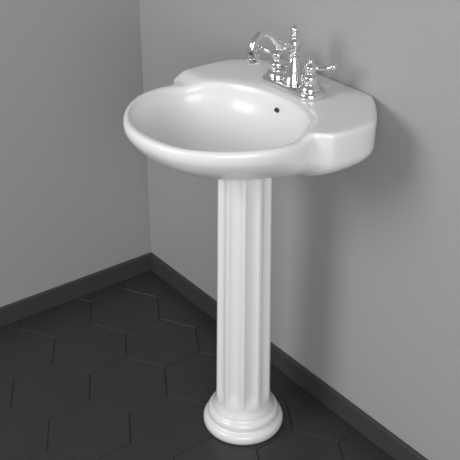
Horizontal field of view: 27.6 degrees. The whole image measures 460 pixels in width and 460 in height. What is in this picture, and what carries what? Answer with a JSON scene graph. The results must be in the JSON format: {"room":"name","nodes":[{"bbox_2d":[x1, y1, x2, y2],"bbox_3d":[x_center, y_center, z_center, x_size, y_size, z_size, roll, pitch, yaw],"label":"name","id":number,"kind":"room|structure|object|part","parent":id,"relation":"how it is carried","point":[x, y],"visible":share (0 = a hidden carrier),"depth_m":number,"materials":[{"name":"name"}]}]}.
{"room":"bathroom","nodes":[
{"label":"bathroom","id":0,"kind":"room"},
{"bbox_2d":[0,0,150,306],"bbox_3d":[-1.879,-0.480,1.361,4.000,2.700,0.100,-20,35,-32],"label":"wall","id":1,"kind":"structure","parent":0,"point":[74,196],"depth_m":2.65,"materials":[{"name":"paint"}]},
{"bbox_2d":[0,252,152,326],"bbox_3d":[-1.845,0.691,1.970,4.000,0.062,0.012,-20,35,-32],"label":"baseboard","id":2,"kind":"structure","parent":1,"relation":"attached to","point":[40,302],"depth_m":2.86,"materials":[{"name":"grey paint"}]},
{"bbox_2d":[0,271,394,459],"bbox_3d":[-0.613,1.420,0.740,4.304,0.002,4.290,-20,35,-32],"label":"floor","id":3,"kind":"structure","parent":0,"point":[127,369],"depth_m":2.50,"materials":[{"name":"black tile"}]},
{"bbox_2d":[123,59,376,444],"bbox_3d":[0.027,0.122,2.145,0.490,0.882,0.484,-20,35,-32],"label":"pedestal sink","id":4,"kind":"object","parent":3,"relation":"on","point":[220,121],"visible":0.99,"depth_m":2.04,"materials":[{"name":"white ceramic"}]},
{"bbox_2d":[123,59,376,179],"bbox_3d":[0.027,-0.203,1.962,0.490,0.137,0.484,-20,35,-32],"label":"basin","id":5,"kind":"object","parent":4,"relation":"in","point":[220,120],"depth_m":1.96,"materials":[{"name":"white ceramic"}]},
{"bbox_2d":[247,25,337,100],"bbox_3d":[0.136,-0.360,1.956,0.183,0.145,0.164,5,30,8],"label":"faucet","id":6,"kind":"object","parent":4,"relation":"on","point":[291,81],"visible":1,"depth_m":1.94,"materials":[{"name":"silver metal"}]},
{"bbox_3d":[0.082,-0.389,2.023,0.057,0.021,0.017,25,38,37],"label":"lever","id":7,"kind":"part","parent":6,"relation":"part of","materials":[{"name":"silver metal"}]},
{"bbox_3d":[0.084,-0.384,1.911,0.118,0.059,0.023,-20,35,-32],"label":"spout","id":8,"kind":"part","parent":6,"relation":"part of","materials":[{"name":"silver metal"}]},
{"bbox_3d":[0.102,-0.365,2.015,0.047,0.070,0.047,-20,35,-32],"label":"handle","id":9,"kind":"part","parent":6,"relation":"part of","materials":[{"name":"silver metal"}]},
{"bbox_3d":[0.135,-0.368,1.964,0.047,0.126,0.047,-20,35,-32],"label":"spout","id":10,"kind":"part","parent":6,"relation":"part of","materials":[{"name":"silver metal"}]},
{"bbox_3d":[0.135,-0.309,1.997,0.063,0.015,0.172,-20,35,-32],"label":"plate","id":11,"kind":"part","parent":6,"relation":"part of","materials":[{"name":"silver metal"}]},
{"bbox_3d":[0.167,-0.323,1.940,0.047,0.070,0.047,-20,35,-32],"label":"handle","id":12,"kind":"part","parent":6,"relation":"part of","materials":[{"name":"silver metal"}]},
{"bbox_3d":[0.194,-0.335,1.926,0.057,0.021,0.017,7,30,13],"label":"lever","id":13,"kind":"part","parent":6,"relation":"part of","materials":[{"name":"silver metal"}]},
{"bbox_2d":[139,0,459,459],"bbox_3d":[0.962,-0.303,1.048,0.100,2.700,4.100,-20,35,-32],"label":"wall","id":14,"kind":"structure","parent":0,"point":[365,262],"depth_m":2.13,"materials":[{"name":"paint"}]},
{"bbox_2d":[151,254,427,459],"bbox_3d":[0.952,0.884,1.627,0.012,0.062,3.988,-20,35,-32],"label":"baseboard","id":15,"kind":"structure","parent":14,"relation":"attached to","point":[366,425],"depth_m":2.45,"materials":[{"name":"grey paint"}]}
]}

